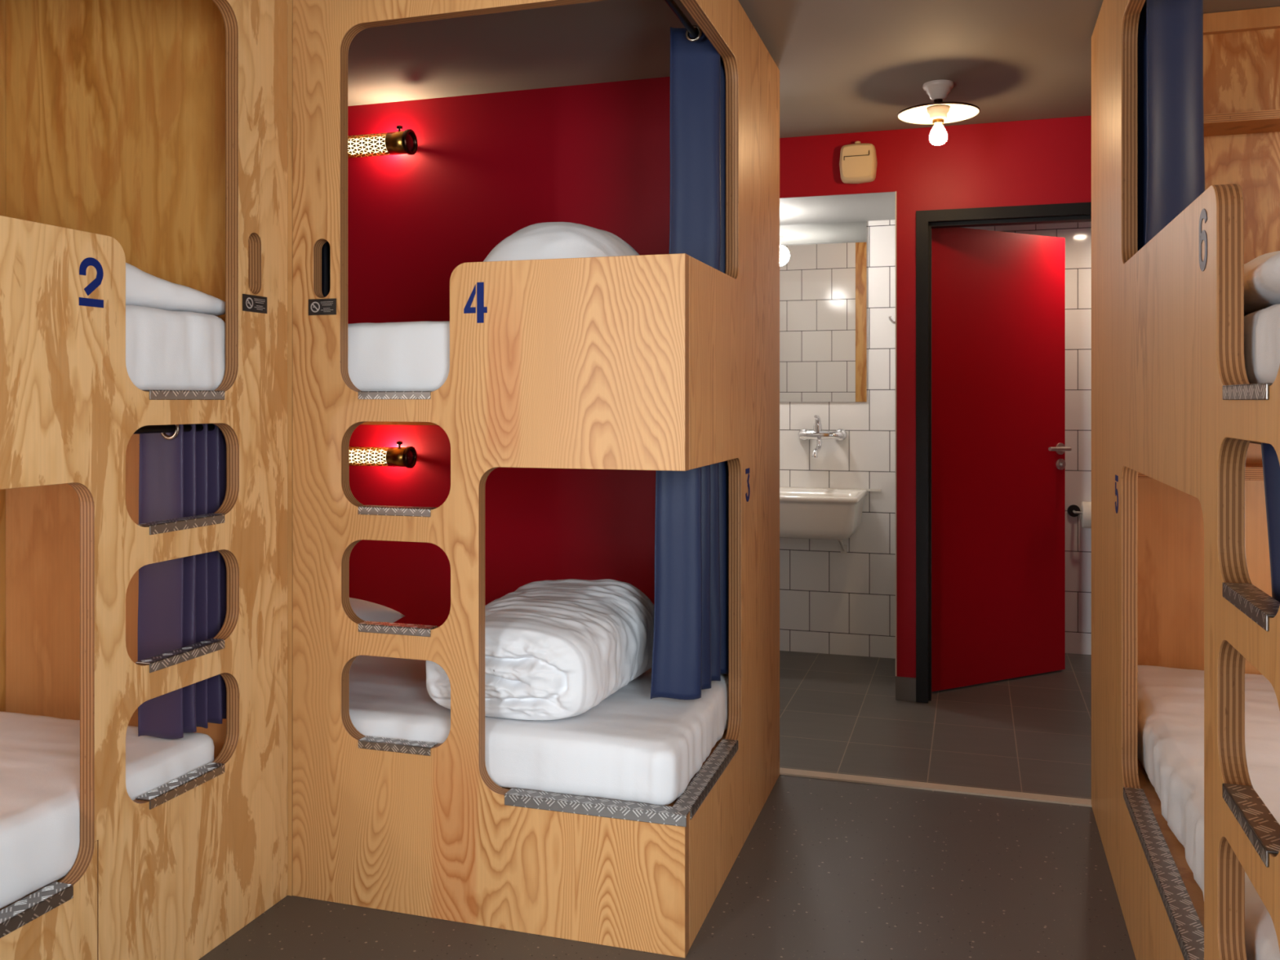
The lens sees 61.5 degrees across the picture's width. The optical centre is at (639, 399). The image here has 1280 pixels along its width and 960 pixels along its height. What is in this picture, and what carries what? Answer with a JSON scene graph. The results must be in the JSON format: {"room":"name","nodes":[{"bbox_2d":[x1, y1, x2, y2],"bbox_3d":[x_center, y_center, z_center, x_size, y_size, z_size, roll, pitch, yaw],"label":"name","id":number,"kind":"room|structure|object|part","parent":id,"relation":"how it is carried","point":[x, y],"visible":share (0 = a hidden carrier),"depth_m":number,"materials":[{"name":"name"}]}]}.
{"room":"dormitory","nodes":[
{"label":"dormitory","id":0,"kind":"room"},
{"bbox_2d":[347,76,670,626],"bbox_3d":[-0.523,0.061,3.901,1.889,2.338,0.029,0,0,17],"label":"wall","id":1,"kind":"structure","parent":0,"point":[484,169],"depth_m":3.88,"materials":[{"name":"paint"}]},
{"bbox_2d":[347,124,417,158],"bbox_3d":[-0.979,-0.942,3.962,0.332,0.108,0.123,0,0,17],"label":"wall lamp","id":2,"kind":"object","parent":1,"relation":"attached to","point":[405,142],"visible":0.88,"depth_m":3.91,"materials":[{"name":"brown metal"}]},
{"bbox_2d":[349,440,417,467],"bbox_3d":[-0.978,0.200,3.965,0.332,0.098,0.117,0,0,17],"label":"wall lamp","id":3,"kind":"object","parent":1,"relation":"attached to","point":[399,456],"visible":0.87,"depth_m":3.91,"materials":[{"name":"brown metal"}]},
{"bbox_2d":[198,774,1136,959],"bbox_3d":[-0.448,1.255,0.718,3.920,0.050,5.906,0,0,17],"label":"floor","id":4,"kind":"structure","parent":0,"point":[826,869],"depth_m":2.63,"materials":[{"name":"plastic"}]},
{"bbox_2d":[0,0,287,959],"bbox_3d":[-1.636,0.076,1.706,0.894,2.308,2.290,0,0,17],"label":"bunk bed","id":5,"kind":"object","parent":4,"relation":"on","point":[150,136],"visible":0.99,"depth_m":2.54,"materials":[{"name":"brown wood"}]},
{"bbox_3d":[-2.051,0.076,1.821,0.033,2.308,2.244,0,0,17],"label":"panel","id":6,"kind":"part","parent":5,"relation":"part of","materials":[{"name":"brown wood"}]},
{"bbox_3d":[-1.320,1.043,1.291,0.036,0.374,1.684,0,0,17],"label":"kick panel","id":7,"kind":"part","parent":5,"relation":"part of","materials":[{"name":"brown wood"}]},
{"bbox_2d":[0,711,213,908],"bbox_3d":[-1.659,0.848,1.651,0.825,0.164,2.052,0,0,17],"label":"mattress","id":8,"kind":"object","parent":5,"relation":"on","point":[40,755],"visible":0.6,"depth_m":2.20,"materials":[{"name":"white fabric"}]},
{"bbox_3d":[-1.321,0.611,2.789,0.853,1.238,0.036,0,0,17],"label":"panel","id":9,"kind":"part","parent":5,"relation":"part of","materials":[{"name":"orange wood"}]},
{"bbox_3d":[-1.321,-0.544,2.789,0.853,1.068,0.036,0,0,17],"label":"panel","id":10,"kind":"part","parent":5,"relation":"part of","materials":[{"name":"brown wood"}]},
{"bbox_2d":[125,305,225,390],"bbox_3d":[-1.654,-0.105,1.668,0.826,0.193,2.087,0,0,17],"label":"mattress","id":11,"kind":"object","parent":5,"relation":"on","point":[166,349],"visible":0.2,"depth_m":2.35,"materials":[{"name":"white fabric"}]},
{"bbox_2d":[125,262,225,315],"bbox_3d":[-1.385,-0.264,2.289,0.621,0.131,0.864,0,0,17],"label":"pillow","id":12,"kind":"object","parent":11,"relation":"on","point":[144,289],"visible":0.19,"depth_m":2.37,"materials":[{"name":"white fabric"}]},
{"bbox_3d":[-1.132,0.065,2.157,0.018,0.018,1.050,0,0,17],"label":"curtain rail","id":13,"kind":"part","parent":5,"relation":"part of","materials":[{"name":"black"}]},
{"bbox_2d":[137,423,226,738],"bbox_3d":[-1.052,0.401,2.528,0.116,0.731,0.230,0,0,17],"label":"curtain","id":14,"kind":"object","parent":5,"relation":"hanging from","point":[182,601],"visible":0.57,"depth_m":2.44,"materials":[{"name":"purple fabric"}]},
{"bbox_2d":[242,293,266,313],"bbox_3d":[-0.910,-0.226,2.545,0.002,0.040,0.090,0,0,17],"label":"no smoking sign","id":15,"kind":"object","parent":5,"relation":"attached to","point":[251,303],"visible":1,"depth_m":2.54,"materials":[{"name":"black plastic"}]},
{"bbox_2d":[287,0,779,957],"bbox_3d":[-0.633,0.061,3.280,1.946,2.338,1.314,0,0,17],"label":"bunk bed","id":16,"kind":"object","parent":4,"relation":"on","point":[664,362],"visible":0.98,"depth_m":2.58,"materials":[{"name":"brown wood"}]},
{"bbox_2d":[308,298,336,315],"bbox_3d":[-0.779,-0.227,2.640,0.078,0.040,0.002,0,0,17],"label":"no smoking sign","id":17,"kind":"object","parent":16,"relation":"attached to","point":[316,306],"visible":1,"depth_m":2.64,"materials":[{"name":"black plastic"}]},
{"bbox_2d":[321,241,330,297],"bbox_3d":[-0.823,-0.589,2.754,0.121,0.762,0.047,0,0,17],"label":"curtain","id":18,"kind":"object","parent":16,"relation":"hanging from","point":[326,250],"visible":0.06,"depth_m":2.73,"materials":[{"name":"black fabric"}]},
{"bbox_2d":[347,320,449,391],"bbox_3d":[-0.656,-0.102,3.138,1.812,0.186,0.958,0,0,17],"label":"mattress","id":19,"kind":"object","parent":16,"relation":"on","point":[403,356],"visible":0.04,"depth_m":2.62,"materials":[{"name":"white fabric"}]},
{"bbox_2d":[483,222,639,262],"bbox_3d":[-0.188,-0.334,2.928,0.506,0.280,0.573,0,0,17],"label":"duvet","id":20,"kind":"object","parent":19,"relation":"on","point":[546,240],"visible":0.14,"depth_m":2.70,"materials":[{"name":"white fabric"}]},
{"bbox_2d":[349,655,728,805],"bbox_3d":[-0.650,0.853,3.134,1.823,0.154,0.963,0,0,17],"label":"mattress","id":21,"kind":"object","parent":16,"relation":"on","point":[633,746],"visible":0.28,"depth_m":2.56,"materials":[{"name":"white fabric"}]},
{"bbox_2d":[349,597,404,622],"bbox_3d":[-1.152,0.707,3.425,0.570,0.149,0.600,0,0,17],"label":"pillow","id":22,"kind":"object","parent":21,"relation":"on","point":[366,611],"visible":0.05,"depth_m":3.51,"materials":[{"name":"white fabric"}]},
{"bbox_2d":[426,578,653,719],"bbox_3d":[-0.241,0.648,2.867,0.483,0.269,0.617,0,0,17],"label":"duvet","id":23,"kind":"object","parent":21,"relation":"on","point":[554,650],"visible":0.84,"depth_m":2.64,"materials":[{"name":"white fabric"}]},
{"bbox_3d":[0.140,-0.960,2.815,0.018,0.018,0.740,0,0,17],"label":"curtain rail","id":24,"kind":"part","parent":16,"relation":"part of","materials":[{"name":"black metal"}]},
{"bbox_2d":[650,460,728,699],"bbox_3d":[0.160,0.421,2.925,0.122,0.682,0.457,0,0,20],"label":"curtain","id":25,"kind":"object","parent":16,"relation":"hanging from","point":[690,651],"visible":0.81,"depth_m":2.75,"materials":[{"name":"blue fabric"}]},
{"bbox_2d":[669,25,725,273],"bbox_3d":[0.186,-0.602,2.974,0.137,0.767,0.343,0,0,17],"label":"curtain","id":26,"kind":"object","parent":16,"relation":"hanging from","point":[697,121],"visible":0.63,"depth_m":2.85,"materials":[{"name":"blue fabric"}]},
{"bbox_3d":[0.267,0.076,2.971,0.036,2.308,1.173,0,0,17],"label":"panel","id":27,"kind":"part","parent":16,"relation":"part of","materials":[{"name":"brown wood"}]},
{"bbox_2d":[779,767,1091,807],"bbox_3d":[1.189,1.252,3.328,2.900,0.056,0.050,0,0,17],"label":"trim","id":28,"kind":"structure","parent":4,"relation":"on","point":[786,771],"depth_m":3.40,"materials":[{"name":"beige"}]},
{"bbox_2d":[1091,0,1279,959],"bbox_3d":[1.480,0.062,2.017,0.958,2.336,2.310,0,0,17],"label":"bunk bed","id":29,"kind":"object","parent":4,"relation":"on","point":[1181,573],"visible":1,"depth_m":2.54,"materials":[{"name":"brown wood"}]},
{"bbox_2d":[1137,0,1204,250],"bbox_3d":[1.288,-0.612,2.627,0.141,0.787,0.262,0,0,17],"label":"curtain","id":30,"kind":"object","parent":29,"relation":"hanging from","point":[1171,160],"visible":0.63,"depth_m":2.53,"materials":[{"name":"blue fabric"}]},
{"bbox_2d":[1137,463,1263,480],"bbox_3d":[1.779,0.202,2.973,0.883,0.036,0.164,0,0,17],"label":"bed base","id":31,"kind":"object","parent":29,"relation":"attached to","point":[1253,472],"depth_m":2.93,"materials":[{"name":"brown wood"}]},
{"bbox_3d":[1.823,0.611,3.065,0.913,1.238,0.036,0,0,17],"label":"panel","id":32,"kind":"part","parent":29,"relation":"part of","materials":[{"name":"orange wood"}]},
{"bbox_2d":[1137,665,1279,959],"bbox_3d":[1.486,0.848,2.007,0.875,0.164,2.174,0,0,17],"label":"mattress","id":33,"kind":"object","parent":29,"relation":"on","point":[1171,700],"visible":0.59,"depth_m":2.40,"materials":[{"name":"white fabric"}]},
{"bbox_2d":[1203,109,1279,136],"bbox_3d":[1.779,-0.771,2.973,0.883,0.024,0.164,0,0,17],"label":"shelf","id":34,"kind":"object","parent":29,"relation":"attached to","point":[1264,122],"depth_m":2.97,"materials":[{"name":"brown wood"}]},
{"bbox_3d":[1.823,-0.554,3.065,0.913,1.088,0.036,0,0,17],"label":"panel","id":35,"kind":"part","parent":29,"relation":"part of","materials":[{"name":"brown wood"}]},
{"bbox_3d":[1.096,0.065,2.016,0.018,0.018,1.900,0,0,17],"label":"curtain rail","id":36,"kind":"part","parent":29,"relation":"part of","materials":[{"name":"black"}]},
{"bbox_2d":[1244,303,1279,383],"bbox_3d":[1.485,-0.076,2.004,0.870,0.134,2.169,0,0,17],"label":"mattress","id":37,"kind":"object","parent":29,"relation":"on","point":[1261,326],"visible":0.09,"depth_m":1.54,"materials":[{"name":"white fabric"}]},
{"bbox_2d":[1244,250,1279,315],"bbox_3d":[1.296,-0.231,1.572,0.781,0.181,0.900,0,0,17],"label":"duvet","id":38,"kind":"object","parent":37,"relation":"on","point":[1261,273],"visible":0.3,"depth_m":1.61,"materials":[{"name":"white fabric"}]},
{"bbox_2d":[1261,442,1279,602],"bbox_3d":[0.885,0.399,1.348,0.099,0.718,0.442,0,0,17],"label":"curtain","id":39,"kind":"object","parent":29,"relation":"hanging from","point":[1271,466],"visible":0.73,"depth_m":1.53,"materials":[{"name":"blue fabric"}]},
{"bbox_2d":[347,0,1279,137],"bbox_3d":[-0.159,-1.138,1.175,4.300,0.060,7.050,0,0,17],"label":"ceiling","id":40,"kind":"structure","parent":0,"point":[845,66],"depth_m":3.44,"materials":[{"name":"grey paint"}]},
{"bbox_2d":[897,80,980,145],"bbox_3d":[1.048,-1.001,3.779,0.280,0.214,0.280,0,0,17],"label":"ceiling lamp","id":41,"kind":"object","parent":40,"relation":"attached to","point":[939,113],"visible":1,"depth_m":3.76,"materials":[{"name":"beige ceramic"}]},
{"bbox_3d":[1.048,-0.931,3.779,0.063,0.076,0.063,0,0,17],"label":"light bulb","id":42,"kind":"part","parent":41,"relation":"part of","materials":[{"name":"white glass"}]},
{"bbox_3d":[1.048,-1.016,3.779,0.276,0.031,0.276,0,0,17],"label":"lamp shade","id":43,"kind":"part","parent":41,"relation":"part of","materials":[{"name":"white metal"}]},
{"bbox_2d":[779,219,895,658],"bbox_3d":[0.816,0.130,5.264,1.040,2.200,0.060,0,0,17],"label":"wall","id":44,"kind":"structure","parent":0,"point":[832,602],"depth_m":5.16,"materials":[{"name":"white tile"}]},
{"bbox_2d":[798,414,847,457],"bbox_3d":[0.856,0.173,5.118,0.233,0.200,0.195,0,0,17],"label":"tap","id":45,"kind":"object","parent":44,"relation":"attached to","point":[818,434],"visible":1,"depth_m":5.13,"materials":[{"name":"silver metal"}]},
{"bbox_3d":[0.838,0.229,5.095,0.028,0.089,0.140,0,0,20],"label":"spout","id":46,"kind":"part","parent":45,"relation":"part of","materials":[{"name":"silver metal"}]},
{"bbox_3d":[0.844,0.116,5.130,0.042,0.085,0.081,0,0,17],"label":"lever","id":47,"kind":"part","parent":45,"relation":"part of","materials":[{"name":"silver metal"}]},
{"bbox_2d":[779,221,866,401],"bbox_3d":[0.744,-0.421,5.252,0.710,0.865,0.006,0,0,17],"label":"mirror","id":48,"kind":"object","parent":44,"relation":"attached to","point":[823,266],"visible":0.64,"depth_m":5.20,"materials":[{"name":"clear glass"}]},
{"bbox_2d":[779,486,880,553],"bbox_3d":[0.718,0.584,5.024,0.760,0.313,0.458,0,0,17],"label":"basin","id":49,"kind":"object","parent":44,"relation":"attached to","point":[805,513],"visible":0.59,"depth_m":4.80,"materials":[{"name":"white ceramic"}]},
{"bbox_2d":[779,195,895,225],"bbox_3d":[0.731,-0.877,4.930,0.955,0.046,0.630,0,0,17],"label":"ceiling","id":50,"kind":"structure","parent":0,"point":[878,207],"depth_m":4.85,"materials":[{"name":"white paint"}]},
{"bbox_2d":[779,650,1091,799],"bbox_3d":[1.507,1.255,4.352,2.900,0.050,2.094,0,0,17],"label":"floor","id":51,"kind":"structure","parent":0,"point":[839,713],"depth_m":4.05,"materials":[{"name":"grey tile"}]},
{"bbox_2d":[779,115,1091,677],"bbox_3d":[1.502,0.061,4.319,2.790,2.338,0.080,0,0,17],"label":"wall","id":52,"kind":"structure","parent":0,"point":[1047,161],"depth_m":4.40,"materials":[{"name":"red paint"}]},
{"bbox_2d":[779,191,895,201],"bbox_3d":[0.618,-0.854,4.595,0.938,0.001,0.076,0,0,17],"label":"trim","id":53,"kind":"structure","parent":52,"relation":"attached to","point":[886,193],"depth_m":4.52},
{"bbox_2d":[839,141,877,183],"bbox_3d":[0.896,-0.979,4.431,0.153,0.169,0.064,0,0,17],"label":"fire alarm","id":54,"kind":"object","parent":52,"relation":"attached to","point":[858,162],"visible":1,"depth_m":4.41,"materials":[{"name":"beige plastic"}]},
{"bbox_2d":[895,191,896,675],"bbox_3d":[1.062,0.141,4.454,0.005,1.989,0.083,0,0,17],"label":"trim","id":55,"kind":"structure","parent":52,"relation":"attached to","point":[895,191],"depth_m":4.41,"materials":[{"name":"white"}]},
{"bbox_2d":[895,676,915,701],"bbox_3d":[1.087,1.183,4.400,0.082,0.094,0.010,0,0,17],"label":"baseboard","id":56,"kind":"structure","parent":52,"relation":"attached to","point":[905,687],"depth_m":4.39,"materials":[{"name":"grey tile"}]},
{"bbox_2d":[931,226,1071,691],"bbox_3d":[1.573,0.245,4.677,0.811,1.954,0.099,0,0,-28],"label":"door","id":57,"kind":"structure","parent":52,"relation":"in","point":[998,449],"depth_m":4.68,"materials":[{"name":"red paint"}]},
{"bbox_3d":[1.867,0.222,4.812,0.147,0.052,0.058,0,0,-29],"label":"lever handle","id":58,"kind":"part","parent":57,"relation":"part of","materials":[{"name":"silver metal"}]},
{"bbox_2d":[915,202,1091,702],"bbox_3d":[1.582,0.232,4.293,0.927,1.996,0.122,0,0,17],"label":"trim","id":59,"kind":"structure","parent":52,"relation":"attached to","point":[926,220],"depth_m":4.36,"materials":[{"name":"black painted metal"}]},
{"bbox_2d":[960,221,1091,227],"bbox_3d":[2.161,-0.878,4.673,1.840,0.044,0.987,0,0,17],"label":"ceiling","id":60,"kind":"structure","parent":0,"point":[1083,221],"depth_m":5.28,"materials":[{"name":"white paint"}]},
{"bbox_2d":[968,222,1091,654],"bbox_3d":[2.317,0.130,5.174,1.840,2.200,0.063,0,0,17],"label":"wall","id":61,"kind":"structure","parent":0,"point":[1077,236],"depth_m":5.20,"materials":[{"name":"white tile"}]},
{"bbox_2d":[1066,504,1082,516],"bbox_3d":[2.159,0.538,5.151,0.207,0.058,0.074,0,0,17],"label":"toilet roll holder","id":62,"kind":"object","parent":61,"relation":"attached to","point":[1073,510],"visible":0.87,"depth_m":5.20,"materials":[{"name":"black plastic"}]},
{"bbox_2d":[1080,501,1091,528],"bbox_3d":[2.157,0.549,5.119,0.102,0.125,0.125,0,0,17],"label":"toilet roll","id":63,"kind":"object","parent":62,"relation":"on","point":[1086,507],"visible":0.43,"depth_m":5.08,"materials":[{"name":"beige paper"}]},
{"bbox_3d":[1.208,0.130,4.782,0.045,2.200,0.630,0,0,17],"label":"wall","id":64,"kind":"structure","parent":0,"visible":0},
{"bbox_2d":[888,315,895,324],"bbox_3d":[1.200,-0.366,4.989,0.093,0.045,0.032,0,0,17],"label":"wall hook","id":65,"kind":"object","parent":64,"relation":"attached to","point":[891,318],"visible":0.3,"depth_m":4.99,"materials":[{"name":"silver metal"}]}
]}

